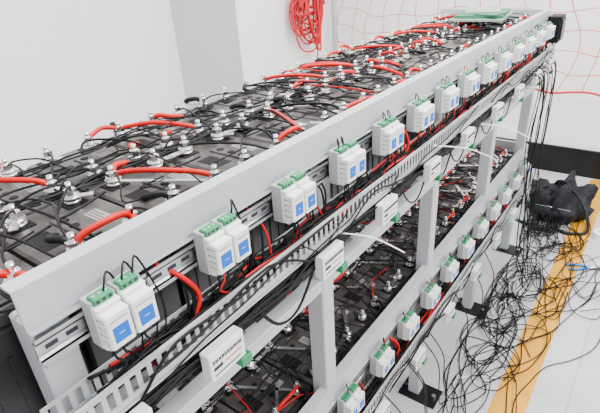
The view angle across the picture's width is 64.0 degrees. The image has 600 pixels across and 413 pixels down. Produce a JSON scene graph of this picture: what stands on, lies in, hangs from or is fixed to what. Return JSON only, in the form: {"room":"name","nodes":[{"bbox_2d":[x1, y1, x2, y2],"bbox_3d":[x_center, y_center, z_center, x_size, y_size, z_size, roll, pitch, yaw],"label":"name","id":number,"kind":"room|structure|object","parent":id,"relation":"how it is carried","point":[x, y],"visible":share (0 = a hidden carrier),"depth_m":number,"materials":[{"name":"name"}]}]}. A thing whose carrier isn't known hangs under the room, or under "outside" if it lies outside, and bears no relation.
{"room":"battery room","nodes":[
{"label":"battery room","id":0,"kind":"room"},
{"bbox_2d":[0,0,187,175],"bbox_3d":[-2.338,-0.887,2.222,0.120,3.000,4.280,16,33,33],"label":"wall","id":1,"kind":"structure","parent":0,"point":[69,68],"depth_m":3.30,"materials":[{"name":"paint"}]},
{"bbox_2d":[185,366,202,381],"bbox_3d":[-0.270,0.550,1.457,0.224,0.326,0.166,16,33,33],"label":"battery","id":2,"kind":"object","parent":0,"point":[200,367],"depth_m":1.34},
{"bbox_2d":[169,0,331,109],"bbox_3d":[-0.439,-1.919,3.958,0.820,3.000,1.220,16,33,33],"label":"wall column","id":3,"kind":"structure","parent":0,"point":[220,43],"depth_m":3.73,"materials":[{"name":"paint"}]},
{"bbox_2d":[289,0,324,57],"bbox_3d":[0.084,-1.269,4.074,0.422,1.700,0.176,-27,35,-37],"label":"bundle","id":4,"kind":"object","parent":3,"relation":"hanging from","point":[296,7],"visible":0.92,"depth_m":3.90,"materials":[{"name":"red"}]},
{"bbox_2d":[330,0,599,151],"bbox_3d":[2.028,-1.599,3.027,5.960,3.000,0.120,16,33,33],"label":"wall","id":5,"kind":"structure","parent":0,"point":[574,118],"depth_m":3.54,"materials":[{"name":"paint"}]},
{"bbox_2d":[477,137,599,179],"bbox_3d":[2.401,-0.242,3.398,5.140,0.210,0.020,16,33,33],"label":"baseboard","id":6,"kind":"structure","parent":5,"relation":"attached to","point":[554,158],"depth_m":3.65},
{"bbox_2d":[386,168,599,412],"bbox_3d":[0.480,0.861,1.807,6.000,0.052,5.600,16,33,33],"label":"floor","id":7,"kind":"structure","parent":0,"point":[573,386],"depth_m":2.16,"materials":[{"name":"tile"}]},
{"bbox_2d":[0,8,550,412],"bbox_3d":[0.238,0.119,1.789,0.670,1.309,2.670,16,33,33],"label":"rack","id":8,"kind":"object","parent":7,"relation":"on","point":[43,297],"visible":0.39,"depth_m":0.92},
{"bbox_2d":[0,158,82,223],"bbox_3d":[-0.512,0.091,0.906,0.224,0.326,0.166,16,33,33],"label":"battery","id":9,"kind":"object","parent":8,"relation":"on","point":[6,171],"depth_m":0.85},
{"bbox_2d":[0,247,96,412],"bbox_3d":[-0.433,0.212,0.664,0.224,0.326,0.166,16,33,33],"label":"battery","id":10,"kind":"object","parent":8,"relation":"on","point":[20,391],"depth_m":0.59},
{"bbox_2d":[27,131,147,192],"bbox_3d":[-0.410,0.022,1.025,0.224,0.326,0.166,16,33,33],"label":"battery","id":11,"kind":"object","parent":8,"relation":"on","point":[104,151],"depth_m":0.96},
{"bbox_2d":[0,181,182,386],"bbox_3d":[-0.333,0.142,0.785,0.224,0.326,0.166,16,33,33],"label":"battery","id":12,"kind":"object","parent":8,"relation":"on","point":[95,356],"depth_m":0.73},
{"bbox_2d":[79,285,135,350],"bbox_3d":[-0.224,0.132,0.565,0.046,0.073,0.034,16,33,33],"label":"module","id":13,"kind":"object","parent":8,"relation":"attached to","point":[109,321],"depth_m":0.55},
{"bbox_2d":[106,270,159,333],"bbox_3d":[-0.204,0.118,0.590,0.046,0.073,0.034,16,33,33],"label":"module","id":14,"kind":"object","parent":8,"relation":"attached to","point":[132,290],"depth_m":0.57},
{"bbox_2d":[101,110,210,157],"bbox_3d":[-0.311,-0.048,1.146,0.224,0.326,0.166,16,33,33],"label":"battery","id":15,"kind":"object","parent":8,"relation":"on","point":[165,138],"depth_m":1.07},
{"bbox_2d":[90,148,248,306],"bbox_3d":[-0.230,0.073,0.904,0.224,0.326,0.166,16,33,33],"label":"battery","id":16,"kind":"object","parent":8,"relation":"on","point":[131,191],"depth_m":0.83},
{"bbox_2d":[192,222,234,276],"bbox_3d":[-0.122,0.062,0.687,0.046,0.073,0.034,16,33,33],"label":"module","id":17,"kind":"object","parent":8,"relation":"attached to","point":[214,249],"depth_m":0.67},
{"bbox_2d":[167,93,262,131],"bbox_3d":[-0.210,-0.117,1.267,0.224,0.326,0.166,16,33,33],"label":"battery","id":18,"kind":"object","parent":8,"relation":"on","point":[249,108],"depth_m":1.19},
{"bbox_2d":[194,398,236,412],"bbox_3d":[-0.191,0.671,1.215,0.224,0.326,0.166,16,33,33],"label":"battery","id":19,"kind":"object","parent":8,"relation":"on","point":[218,407],"depth_m":1.23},
{"bbox_2d":[211,212,250,262],"bbox_3d":[-0.101,0.047,0.712,0.046,0.073,0.034,16,33,33],"label":"module","id":20,"kind":"object","parent":8,"relation":"attached to","point":[232,226],"depth_m":0.70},
{"bbox_2d":[169,123,301,262],"bbox_3d":[-0.131,0.003,1.025,0.224,0.326,0.166,16,33,33],"label":"battery","id":21,"kind":"object","parent":8,"relation":"on","point":[209,153],"depth_m":0.96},
{"bbox_2d":[210,79,303,109],"bbox_3d":[-0.107,-0.186,1.386,0.224,0.326,0.166,16,33,33],"label":"battery","id":22,"kind":"object","parent":8,"relation":"on","point":[254,98],"depth_m":1.32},
{"bbox_2d":[213,356,313,412],"bbox_3d":[-0.091,0.601,1.337,0.224,0.326,0.166,16,33,33],"label":"battery","id":23,"kind":"object","parent":8,"relation":"on","point":[229,399],"depth_m":1.27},
{"bbox_2d":[0,13,530,313],"bbox_3d":[0.210,-0.455,1.538,0.519,0.038,2.790,16,33,33],"label":"batteries","id":24,"kind":"object","parent":8,"relation":"on","point":[160,119],"depth_m":1.06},
{"bbox_2d":[229,102,343,219],"bbox_3d":[-0.029,-0.065,1.144,0.224,0.326,0.166,16,33,33],"label":"battery","id":25,"kind":"object","parent":8,"relation":"on","point":[305,124],"depth_m":1.09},
{"bbox_2d":[271,178,304,223],"bbox_3d":[-0.019,-0.009,0.809,0.046,0.073,0.034,16,33,33],"label":"module","id":26,"kind":"object","parent":8,"relation":"attached to","point":[287,200],"depth_m":0.80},
{"bbox_2d":[252,67,334,93],"bbox_3d":[-0.010,-0.256,1.508,0.224,0.326,0.166,16,33,33],"label":"battery","id":27,"kind":"object","parent":8,"relation":"on","point":[277,90],"depth_m":1.43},
{"bbox_2d":[39,43,555,412],"bbox_3d":[0.465,-0.257,1.442,0.056,0.046,2.545,16,33,33],"label":"duct","id":28,"kind":"object","parent":8,"relation":"attached to","point":[121,400],"visible":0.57,"depth_m":0.74,"materials":[{"name":"grey plastic"}]},
{"bbox_2d":[129,402,152,412],"bbox_3d":[-0.209,0.294,0.601,0.024,0.067,0.080,16,33,33],"label":"number tag","id":29,"kind":"object","parent":28,"relation":"attached to","point":[142,407],"visible":1,"depth_m":0.60,"materials":[{"name":"white"}]},
{"bbox_2d":[199,325,251,382],"bbox_3d":[-0.109,0.225,0.720,0.024,0.067,0.080,16,33,33],"label":"module","id":30,"kind":"object","parent":28,"relation":"attached to","point":[228,349],"visible":1,"depth_m":0.70,"materials":[{"name":"white"}]},
{"bbox_2d":[315,239,347,280],"bbox_3d":[0.061,0.108,0.923,0.024,0.067,0.080,16,33,33],"label":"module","id":31,"kind":"object","parent":28,"relation":"attached to","point":[331,259],"visible":1,"depth_m":0.91,"materials":[{"name":"white"}]},
{"bbox_2d":[338,231,404,252],"bbox_3d":[0.145,0.073,0.962,0.136,0.064,0.008,-4,27,-1],"label":"cable tie","id":32,"kind":"object","parent":28,"relation":"attached to","point":[340,231],"visible":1,"depth_m":0.96,"materials":[{"name":"white plastic"}]},
{"bbox_2d":[375,193,399,225],"bbox_3d":[0.200,0.013,1.087,0.024,0.067,0.080,16,33,33],"label":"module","id":33,"kind":"object","parent":28,"relation":"attached to","point":[386,210],"visible":1,"depth_m":1.07,"materials":[{"name":"white"}]},
{"bbox_2d":[423,156,442,182],"bbox_3d":[0.352,-0.092,1.270,0.024,0.067,0.080,16,33,33],"label":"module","id":34,"kind":"object","parent":28,"relation":"attached to","point":[431,171],"visible":0.99,"depth_m":1.25,"materials":[{"name":"white"}]},
{"bbox_2d":[433,144,494,158],"bbox_3d":[0.456,-0.149,1.322,0.220,0.087,0.008,-14,29,-20],"label":"cable tie","id":35,"kind":"object","parent":28,"relation":"attached to","point":[434,145],"visible":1,"depth_m":1.31,"materials":[{"name":"white plastic"}]},
{"bbox_2d":[460,126,475,149],"bbox_3d":[0.511,-0.202,1.459,0.024,0.067,0.080,16,33,33],"label":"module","id":36,"kind":"object","parent":28,"relation":"attached to","point":[467,136],"visible":0.99,"depth_m":1.44,"materials":[{"name":"white"}]},
{"bbox_2d":[490,102,503,121],"bbox_3d":[0.688,-0.323,1.669,0.024,0.067,0.080,16,33,33],"label":"number tag","id":37,"kind":"object","parent":28,"relation":"attached to","point":[497,110],"visible":1,"depth_m":1.65,"materials":[{"name":"white"}]},
{"bbox_2d":[513,84,524,101],"bbox_3d":[0.852,-0.436,1.865,0.024,0.067,0.080,16,33,33],"label":"number tag","id":38,"kind":"object","parent":28,"relation":"attached to","point":[519,90],"visible":1,"depth_m":1.84,"materials":[{"name":"white"}]},
{"bbox_2d":[531,69,541,85],"bbox_3d":[1.017,-0.549,2.061,0.024,0.067,0.080,16,33,33],"label":"number tag","id":39,"kind":"object","parent":28,"relation":"attached to","point":[535,80],"visible":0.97,"depth_m":2.04,"materials":[{"name":"white"}]},
{"bbox_2d":[545,59,553,73],"bbox_3d":[1.158,-0.646,2.229,0.024,0.067,0.080,16,33,33],"label":"number tag","id":40,"kind":"object","parent":28,"relation":"attached to","point":[551,61],"visible":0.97,"depth_m":2.20,"materials":[{"name":"white"}]},
{"bbox_2d":[548,14,566,45],"bbox_3d":[1.220,-0.831,2.294,0.065,0.158,0.100,16,33,33],"label":"junction box","id":41,"kind":"object","parent":28,"relation":"on","point":[559,20],"visible":0.74,"depth_m":2.25,"materials":[{"name":"black plastic"}]},
{"bbox_2d":[284,170,316,213],"bbox_3d":[0.002,-0.023,0.834,0.046,0.073,0.034,16,33,33],"label":"module","id":42,"kind":"object","parent":8,"relation":"attached to","point":[298,177],"depth_m":0.82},
{"bbox_2d":[256,323,347,386],"bbox_3d":[0.009,0.532,1.457,0.224,0.326,0.166,16,33,33],"label":"battery","id":43,"kind":"object","parent":8,"relation":"on","point":[299,337],"depth_m":1.39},
{"bbox_2d":[86,19,553,412],"bbox_3d":[0.436,-0.286,1.407,0.103,0.215,2.524,16,33,33],"label":"wiring","id":44,"kind":"object","parent":8,"relation":"attached to","point":[247,269],"visible":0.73,"depth_m":0.81,"materials":[{"name":"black rubber"}]},
{"bbox_2d":[253,57,557,412],"bbox_3d":[0.758,0.186,1.809,0.233,1.132,2.408,16,33,33],"label":"hanging cables","id":45,"kind":"object","parent":44,"relation":"hanging from","point":[525,191],"visible":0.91,"depth_m":2.21,"materials":[{"name":"black rubber"}]},
{"bbox_2d":[480,123,529,137],"bbox_3d":[0.683,-0.252,1.598,0.191,0.074,0.008,-8,28,-8],"label":"cable tie","id":46,"kind":"object","parent":45,"relation":"attached to","point":[481,123],"visible":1,"depth_m":1.59,"materials":[{"name":"white plastic"}]},
{"bbox_2d":[281,86,377,188],"bbox_3d":[0.071,-0.135,1.265,0.224,0.326,0.166,16,33,33],"label":"battery","id":47,"kind":"object","parent":8,"relation":"on","point":[371,159],"depth_m":1.21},
{"bbox_2d":[293,57,366,79],"bbox_3d":[0.094,-0.325,1.626,0.224,0.326,0.166,16,33,33],"label":"battery","id":48,"kind":"object","parent":8,"relation":"on","point":[355,64],"depth_m":1.56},
{"bbox_2d":[153,144,511,412],"bbox_3d":[0.239,0.149,1.837,0.520,0.039,2.749,16,33,33],"label":"batteries","id":49,"kind":"object","parent":8,"relation":"on","point":[304,394],"depth_m":1.55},
{"bbox_2d":[290,299,375,391],"bbox_3d":[0.111,0.463,1.577,0.224,0.326,0.166,16,33,33],"label":"battery","id":50,"kind":"object","parent":8,"relation":"on","point":[360,319],"depth_m":1.50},
{"bbox_2d":[328,145,356,185],"bbox_3d":[0.083,-0.079,0.932,0.046,0.073,0.034,16,33,33],"label":"module","id":51,"kind":"object","parent":8,"relation":"attached to","point":[342,164],"depth_m":0.92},
{"bbox_2d":[337,390,357,412],"bbox_3d":[0.123,0.518,1.243,0.046,0.074,0.034,16,33,33],"label":"module","id":52,"kind":"object","parent":8,"relation":"attached to","point":[346,403],"depth_m":1.23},
{"bbox_2d":[323,48,380,67],"bbox_3d":[0.193,-0.394,1.747,0.224,0.326,0.166,16,33,33],"label":"battery","id":53,"kind":"object","parent":8,"relation":"on","point":[365,60],"depth_m":1.66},
{"bbox_2d":[340,140,365,176],"bbox_3d":[0.104,-0.094,0.957,0.046,0.073,0.034,16,33,33],"label":"module","id":54,"kind":"object","parent":8,"relation":"attached to","point":[355,149],"depth_m":0.94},
{"bbox_2d":[344,381,364,411],"bbox_3d":[0.144,0.504,1.268,0.046,0.074,0.034,16,33,33],"label":"module","id":55,"kind":"object","parent":8,"relation":"attached to","point":[359,395],"depth_m":1.25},
{"bbox_2d":[317,73,406,187],"bbox_3d":[0.171,-0.205,1.386,0.224,0.326,0.166,16,33,33],"label":"battery","id":56,"kind":"object","parent":8,"relation":"on","point":[332,92],"depth_m":1.32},
{"bbox_2d":[333,269,399,348],"bbox_3d":[0.213,0.394,1.696,0.224,0.326,0.166,16,33,33],"label":"battery","id":57,"kind":"object","parent":8,"relation":"on","point":[342,295],"depth_m":1.61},
{"bbox_2d":[345,41,410,59],"bbox_3d":[0.293,-0.464,1.868,0.224,0.326,0.166,16,33,33],"label":"battery","id":58,"kind":"object","parent":8,"relation":"on","point":[362,43],"depth_m":1.80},
{"bbox_2d":[370,349,388,376],"bbox_3d":[0.226,0.448,1.365,0.046,0.074,0.034,16,33,33],"label":"module","id":59,"kind":"object","parent":8,"relation":"attached to","point":[379,364],"depth_m":1.35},
{"bbox_2d":[348,245,415,340],"bbox_3d":[0.313,0.324,1.816,0.224,0.326,0.166,16,33,33],"label":"battery","id":60,"kind":"object","parent":8,"relation":"on","point":[403,270],"depth_m":1.74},
{"bbox_2d":[372,120,396,155],"bbox_3d":[0.186,-0.150,1.054,0.046,0.073,0.034,16,33,33],"label":"module","id":61,"kind":"object","parent":8,"relation":"attached to","point":[384,137],"depth_m":1.04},
{"bbox_2d":[376,342,394,368],"bbox_3d":[0.247,0.433,1.390,0.046,0.074,0.034,16,33,33],"label":"module","id":62,"kind":"object","parent":8,"relation":"attached to","point":[387,351],"depth_m":1.37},
{"bbox_2d":[351,61,423,141],"bbox_3d":[0.273,-0.273,1.505,0.224,0.326,0.166,16,33,33],"label":"battery","id":63,"kind":"object","parent":8,"relation":"on","point":[412,135],"depth_m":1.44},
{"bbox_2d":[380,116,403,148],"bbox_3d":[0.207,-0.164,1.079,0.046,0.073,0.034,16,33,33],"label":"module","id":64,"kind":"object","parent":8,"relation":"attached to","point":[395,124],"depth_m":1.06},
{"bbox_2d":[367,34,428,50],"bbox_3d":[0.394,-0.533,1.988,0.224,0.326,0.166,16,33,33],"label":"battery","id":65,"kind":"object","parent":8,"relation":"on","point":[372,39],"depth_m":1.91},
{"bbox_2d":[372,225,437,260],"bbox_3d":[0.414,0.255,1.937,0.224,0.326,0.166,16,33,33],"label":"battery","id":66,"kind":"object","parent":8,"relation":"in","point":[407,253],"depth_m":1.88,"materials":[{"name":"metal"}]},
{"bbox_2d":[397,315,414,340],"bbox_3d":[0.329,0.377,1.487,0.046,0.074,0.034,16,33,33],"label":"module","id":67,"kind":"object","parent":8,"relation":"attached to","point":[405,328],"depth_m":1.47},
{"bbox_2d":[404,309,419,333],"bbox_3d":[0.350,0.363,1.512,0.046,0.074,0.034,16,33,33],"label":"module","id":68,"kind":"object","parent":8,"relation":"attached to","point":[409,313],"depth_m":1.50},
{"bbox_2d":[376,51,448,113],"bbox_3d":[0.373,-0.343,1.626,0.224,0.326,0.166,16,33,33],"label":"battery","id":69,"kind":"object","parent":8,"relation":"on","point":[407,64],"depth_m":1.57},
{"bbox_2d":[389,28,439,44],"bbox_3d":[0.496,-0.602,2.108,0.224,0.326,0.166,16,33,33],"label":"battery","id":70,"kind":"object","parent":8,"relation":"on","point":[428,35],"depth_m":2.03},
{"bbox_2d":[300,154,529,412],"bbox_3d":[0.476,0.312,1.718,0.104,0.215,2.519,16,33,33],"label":"wiring","id":71,"kind":"object","parent":8,"relation":"attached to","point":[401,347],"visible":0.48,"depth_m":1.63,"materials":[{"name":"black rubber"}]},
{"bbox_2d":[491,232,501,248],"bbox_3d":[0.892,0.162,2.176,0.024,0.067,0.080,16,33,33],"label":"number tag","id":72,"kind":"object","parent":71,"relation":"attached to","point":[496,243],"visible":1,"depth_m":2.15,"materials":[{"name":"white"}]},
{"bbox_2d":[509,207,517,222],"bbox_3d":[1.057,0.048,2.372,0.024,0.067,0.080,16,33,33],"label":"number tag","id":73,"kind":"object","parent":71,"relation":"attached to","point":[513,217],"visible":1,"depth_m":2.35,"materials":[{"name":"white"}]},
{"bbox_2d":[406,100,428,132],"bbox_3d":[0.289,-0.220,1.176,0.046,0.073,0.034,16,33,33],"label":"module","id":74,"kind":"object","parent":8,"relation":"attached to","point":[417,117],"depth_m":1.16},
{"bbox_2d":[392,208,454,286],"bbox_3d":[0.515,0.186,2.056,0.224,0.326,0.166,16,33,33],"label":"battery","id":75,"kind":"object","parent":8,"relation":"in","point":[443,227],"depth_m":1.99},
{"bbox_2d":[414,97,434,125],"bbox_3d":[0.310,-0.235,1.201,0.046,0.073,0.034,16,33,33],"label":"module","id":76,"kind":"object","parent":8,"relation":"attached to","point":[425,102],"depth_m":1.19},
{"bbox_2d":[420,286,436,308],"bbox_3d":[0.431,0.307,1.610,0.046,0.074,0.034,16,33,33],"label":"module","id":77,"kind":"object","parent":8,"relation":"attached to","point":[428,298],"depth_m":1.60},
{"bbox_2d":[405,23,454,36],"bbox_3d":[0.598,-0.671,2.227,0.224,0.326,0.166,16,33,33],"label":"battery","id":78,"kind":"object","parent":8,"relation":"on","point":[452,26],"depth_m":2.15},
{"bbox_2d":[425,280,440,302],"bbox_3d":[0.452,0.292,1.634,0.046,0.074,0.034,16,33,33],"label":"module","id":79,"kind":"object","parent":8,"relation":"attached to","point":[434,286],"depth_m":1.62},
{"bbox_2d":[402,43,466,139],"bbox_3d":[0.475,-0.412,1.745,0.224,0.326,0.166,16,33,33],"label":"battery","id":80,"kind":"object","parent":8,"relation":"on","point":[413,57],"depth_m":1.68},
{"bbox_2d":[413,199,468,261],"bbox_3d":[0.616,0.116,2.177,0.224,0.326,0.166,16,33,33],"label":"battery","id":81,"kind":"object","parent":8,"relation":"in","point":[442,213],"depth_m":2.10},
{"bbox_2d":[423,18,463,30],"bbox_3d":[0.697,-0.741,2.348,0.224,0.326,0.166,16,33,33],"label":"battery","id":82,"kind":"object","parent":8,"relation":"on","point":[457,24],"depth_m":2.27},
{"bbox_2d":[434,84,454,113],"bbox_3d":[0.391,-0.291,1.298,0.046,0.073,0.034,16,33,33],"label":"module","id":83,"kind":"object","parent":8,"relation":"attached to","point":[444,98],"depth_m":1.29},
{"bbox_2d":[440,261,455,282],"bbox_3d":[0.534,0.236,1.732,0.046,0.074,0.034,16,33,33],"label":"module","id":84,"kind":"object","parent":8,"relation":"attached to","point":[447,271],"depth_m":1.72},
{"bbox_2d":[363,172,532,412],"bbox_3d":[0.505,0.340,1.753,0.056,0.046,2.545,16,33,33],"label":"duct","id":85,"kind":"object","parent":8,"relation":"attached to","point":[457,283],"visible":0.45,"depth_m":1.70,"materials":[{"name":"grey plastic"}]},
{"bbox_2d":[375,399,391,412],"bbox_3d":[0.240,0.610,1.399,0.024,0.067,0.080,16,33,33],"label":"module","id":86,"kind":"object","parent":85,"relation":"attached to","point":[384,407],"visible":1,"depth_m":1.39,"materials":[{"name":"white"}]},
{"bbox_2d":[411,345,426,371],"bbox_3d":[0.393,0.505,1.581,0.024,0.067,0.080,16,33,33],"label":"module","id":87,"kind":"object","parent":85,"relation":"attached to","point":[419,358],"visible":0.98,"depth_m":1.56,"materials":[{"name":"white"}]},
{"bbox_2d":[442,301,455,323],"bbox_3d":[0.551,0.396,1.770,0.024,0.067,0.080,16,33,33],"label":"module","id":88,"kind":"object","parent":85,"relation":"attached to","point":[449,312],"visible":1,"depth_m":1.75,"materials":[{"name":"white"}]},
{"bbox_2d":[470,262,481,281],"bbox_3d":[0.728,0.275,1.980,0.024,0.067,0.080,16,33,33],"label":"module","id":89,"kind":"object","parent":85,"relation":"attached to","point":[476,272],"visible":0.98,"depth_m":1.96,"materials":[{"name":"white"}]},
{"bbox_2d":[420,36,480,99],"bbox_3d":[0.575,-0.482,1.866,0.224,0.326,0.166,16,33,33],"label":"battery","id":90,"kind":"object","parent":8,"relation":"on","point":[477,38],"depth_m":1.81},
{"bbox_2d":[441,81,459,107],"bbox_3d":[0.412,-0.305,1.323,0.046,0.073,0.034,16,33,33],"label":"module","id":91,"kind":"object","parent":8,"relation":"attached to","point":[450,85],"depth_m":1.31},
{"bbox_2d":[445,256,458,276],"bbox_3d":[0.555,0.222,1.757,0.046,0.074,0.034,16,33,33],"label":"module","id":92,"kind":"object","parent":8,"relation":"attached to","point":[456,264],"depth_m":1.74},
{"bbox_2d":[438,181,475,207],"bbox_3d":[0.716,0.047,2.297,0.224,0.326,0.166,16,33,33],"label":"battery","id":93,"kind":"object","parent":8,"relation":"on","point":[472,193],"depth_m":2.21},
{"bbox_2d":[457,239,471,258],"bbox_3d":[0.637,0.166,1.854,0.046,0.074,0.034,16,33,33],"label":"module","id":94,"kind":"object","parent":8,"relation":"attached to","point":[464,250],"depth_m":1.84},
{"bbox_2d":[439,29,493,117],"bbox_3d":[0.676,-0.551,1.986,0.224,0.326,0.166,16,33,33],"label":"battery","id":95,"kind":"object","parent":8,"relation":"on","point":[448,41],"depth_m":1.93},
{"bbox_2d":[457,71,476,97],"bbox_3d":[0.494,-0.362,1.421,0.046,0.073,0.034,16,33,33],"label":"module","id":96,"kind":"object","parent":8,"relation":"attached to","point":[466,83],"depth_m":1.41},
{"bbox_2d":[443,166,491,220],"bbox_3d":[0.819,-0.022,2.416,0.224,0.326,0.166,16,33,33],"label":"battery","id":97,"kind":"object","parent":8,"relation":"on","point":[468,181],"depth_m":2.35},
{"bbox_2d":[462,235,474,253],"bbox_3d":[0.658,0.151,1.879,0.046,0.074,0.034,16,33,33],"label":"module","id":98,"kind":"object","parent":8,"relation":"attached to","point":[472,242],"depth_m":1.86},
{"bbox_2d":[463,68,480,92],"bbox_3d":[0.515,-0.376,1.445,0.046,0.073,0.034,16,33,33],"label":"module","id":99,"kind":"object","parent":8,"relation":"attached to","point":[472,72],"depth_m":1.43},
{"bbox_2d":[472,220,486,238],"bbox_3d":[0.739,0.095,1.976,0.046,0.074,0.034,16,33,33],"label":"module","id":100,"kind":"object","parent":8,"relation":"attached to","point":[479,229],"depth_m":1.96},
{"bbox_2d":[457,155,502,220],"bbox_3d":[0.919,-0.092,2.536,0.224,0.326,0.166,16,33,33],"label":"battery","id":101,"kind":"object","parent":8,"relation":"on","point":[494,168],"depth_m":2.47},
{"bbox_2d":[456,24,506,38],"bbox_3d":[0.777,-0.620,2.106,0.224,0.326,0.166,16,33,33],"label":"battery","id":102,"kind":"object","parent":8,"relation":"on","point":[466,33],"depth_m":2.05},
{"bbox_2d":[449,6,514,21],"bbox_3d":[0.838,-0.881,2.186,0.226,0.030,0.340,12,31,27],"label":"stack","id":103,"kind":"object","parent":8,"relation":"on","point":[484,13],"visible":1,"depth_m":2.10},
{"bbox_2d":[476,216,488,232],"bbox_3d":[0.760,0.081,2.001,0.046,0.074,0.034,16,33,33],"label":"module","id":104,"kind":"object","parent":8,"relation":"attached to","point":[483,219],"depth_m":1.98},
{"bbox_2d":[477,60,494,84],"bbox_3d":[0.597,-0.432,1.543,0.046,0.073,0.034,16,33,33],"label":"module","id":105,"kind":"object","parent":8,"relation":"attached to","point":[485,69],"depth_m":1.53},
{"bbox_2d":[466,146,511,167],"bbox_3d":[1.019,-0.161,2.658,0.224,0.326,0.166,16,33,33],"label":"battery","id":106,"kind":"object","parent":8,"relation":"on","point":[501,162],"depth_m":2.57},
{"bbox_2d":[483,58,497,79],"bbox_3d":[0.617,-0.446,1.568,0.046,0.073,0.034,16,33,33],"label":"module","id":107,"kind":"object","parent":8,"relation":"attached to","point":[491,61],"depth_m":1.55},
{"bbox_2d":[485,203,498,220],"bbox_3d":[0.842,0.024,2.098,0.046,0.074,0.034,16,33,33],"label":"module","id":108,"kind":"object","parent":8,"relation":"attached to","point":[492,212],"depth_m":2.09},
{"bbox_2d":[469,19,517,69],"bbox_3d":[0.880,-0.689,2.225,0.224,0.326,0.166,16,33,33],"label":"battery","id":109,"kind":"object","parent":8,"relation":"on","point":[515,22],"depth_m":2.15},
{"bbox_2d":[490,200,501,216],"bbox_3d":[0.863,0.010,2.123,0.046,0.074,0.034,16,33,33],"label":"module","id":110,"kind":"object","parent":8,"relation":"attached to","point":[496,203],"depth_m":2.11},
{"bbox_2d":[494,50,509,72],"bbox_3d":[0.699,-0.503,1.665,0.046,0.073,0.034,16,33,33],"label":"module","id":111,"kind":"object","parent":8,"relation":"attached to","point":[500,57],"depth_m":1.65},
{"bbox_2d":[481,14,526,61],"bbox_3d":[0.978,-0.759,2.347,0.224,0.326,0.166,16,33,33],"label":"battery","id":112,"kind":"object","parent":8,"relation":"on","point":[519,20],"depth_m":2.28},
{"bbox_2d":[498,188,509,204],"bbox_3d":[0.944,-0.046,2.221,0.046,0.074,0.034,16,33,33],"label":"module","id":113,"kind":"object","parent":8,"relation":"attached to","point":[503,196],"depth_m":2.21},
{"bbox_2d":[499,48,512,68],"bbox_3d":[0.720,-0.517,1.690,0.046,0.073,0.034,16,33,33],"label":"module","id":114,"kind":"object","parent":8,"relation":"attached to","point":[506,49],"depth_m":1.68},
{"bbox_2d":[501,185,512,200],"bbox_3d":[0.965,-0.060,2.246,0.046,0.074,0.034,16,33,33],"label":"module","id":115,"kind":"object","parent":8,"relation":"attached to","point":[504,186],"depth_m":2.23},
{"bbox_2d":[508,175,520,190],"bbox_3d":[1.047,-0.117,2.343,0.046,0.074,0.034,16,33,33],"label":"module","id":116,"kind":"object","parent":8,"relation":"attached to","point":[514,182],"depth_m":2.33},
{"bbox_2d":[508,42,522,62],"bbox_3d":[0.802,-0.573,1.787,0.046,0.073,0.034,16,33,33],"label":"module","id":117,"kind":"object","parent":8,"relation":"attached to","point":[514,48],"depth_m":1.77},
{"bbox_2d":[514,40,525,61],"bbox_3d":[0.823,-0.588,1.812,0.046,0.073,0.034,16,33,33],"label":"module","id":118,"kind":"object","parent":8,"relation":"attached to","point":[519,41],"depth_m":1.80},
{"bbox_2d":[518,162,528,177],"bbox_3d":[1.150,-0.187,2.465,0.046,0.074,0.034,16,33,33],"label":"module","id":119,"kind":"object","parent":8,"relation":"attached to","point":[521,166],"depth_m":2.45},
{"bbox_2d":[521,35,534,54],"bbox_3d":[0.904,-0.644,1.909,0.046,0.073,0.034,16,33,33],"label":"module","id":120,"kind":"object","parent":8,"relation":"attached to","point":[526,40],"depth_m":1.89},
{"bbox_2d":[532,28,544,46],"bbox_3d":[1.007,-0.714,2.032,0.046,0.073,0.034,16,33,33],"label":"module","id":121,"kind":"object","parent":8,"relation":"attached to","point":[537,33],"depth_m":2.02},
{"bbox_2d":[542,23,553,40],"bbox_3d":[1.110,-0.785,2.154,0.046,0.073,0.034,16,33,33],"label":"module","id":122,"kind":"object","parent":8,"relation":"attached to","point":[547,27],"depth_m":2.14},
{"bbox_2d":[331,0,337,56],"bbox_3d":[0.308,-1.539,4.250,0.140,1.970,0.140,16,33,33],"label":"net post","id":123,"kind":"object","parent":7,"relation":"on","point":[334,2],"visible":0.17,"depth_m":4.21,"materials":[{"name":"metal"}]},
{"bbox_2d":[337,0,599,96],"bbox_3d":[1.698,-1.316,3.239,3.426,1.238,0.095,16,33,33],"label":"net","id":124,"kind":"object","parent":123,"relation":"attached to","point":[415,15],"visible":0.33,"depth_m":3.34,"materials":[{"name":"red"}]},
{"bbox_2d":[459,278,517,378],"bbox_3d":[0.917,0.553,2.270,0.045,0.014,0.815,16,33,33],"label":"cable","id":125,"kind":"object","parent":7,"relation":"on","point":[515,278],"visible":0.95,"depth_m":2.21,"materials":[{"name":"white rubber"}]},
{"bbox_2d":[442,209,599,412],"bbox_3d":[1.212,0.454,2.362,0.568,0.070,2.059,16,33,33],"label":"cables","id":126,"kind":"object","parent":7,"relation":"on","point":[554,227],"depth_m":2.36,"materials":[{"name":"black rubber"}]},
{"bbox_2d":[515,170,598,235],"bbox_3d":[1.657,-0.064,3.087,0.447,0.278,0.467,16,33,33],"label":"backpack","id":127,"kind":"object","parent":7,"relation":"on","point":[560,199],"visible":0.84,"depth_m":3.03,"materials":[{"name":"black fabric"}]},
{"bbox_2d":[566,263,597,270],"bbox_3d":[1.539,0.330,2.617,0.157,0.014,0.060,0,28,8],"label":"pliers","id":128,"kind":"object","parent":7,"relation":"on","point":[568,264],"visible":0.99,"depth_m":2.60,"materials":[{"name":"blue"}]},
{"bbox_2d":[592,228,599,241],"bbox_3d":[1.810,0.172,2.863,0.110,0.040,0.110,16,33,33],"label":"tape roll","id":129,"kind":"object","parent":7,"relation":"on","point":[596,233],"visible":1,"depth_m":2.86,"materials":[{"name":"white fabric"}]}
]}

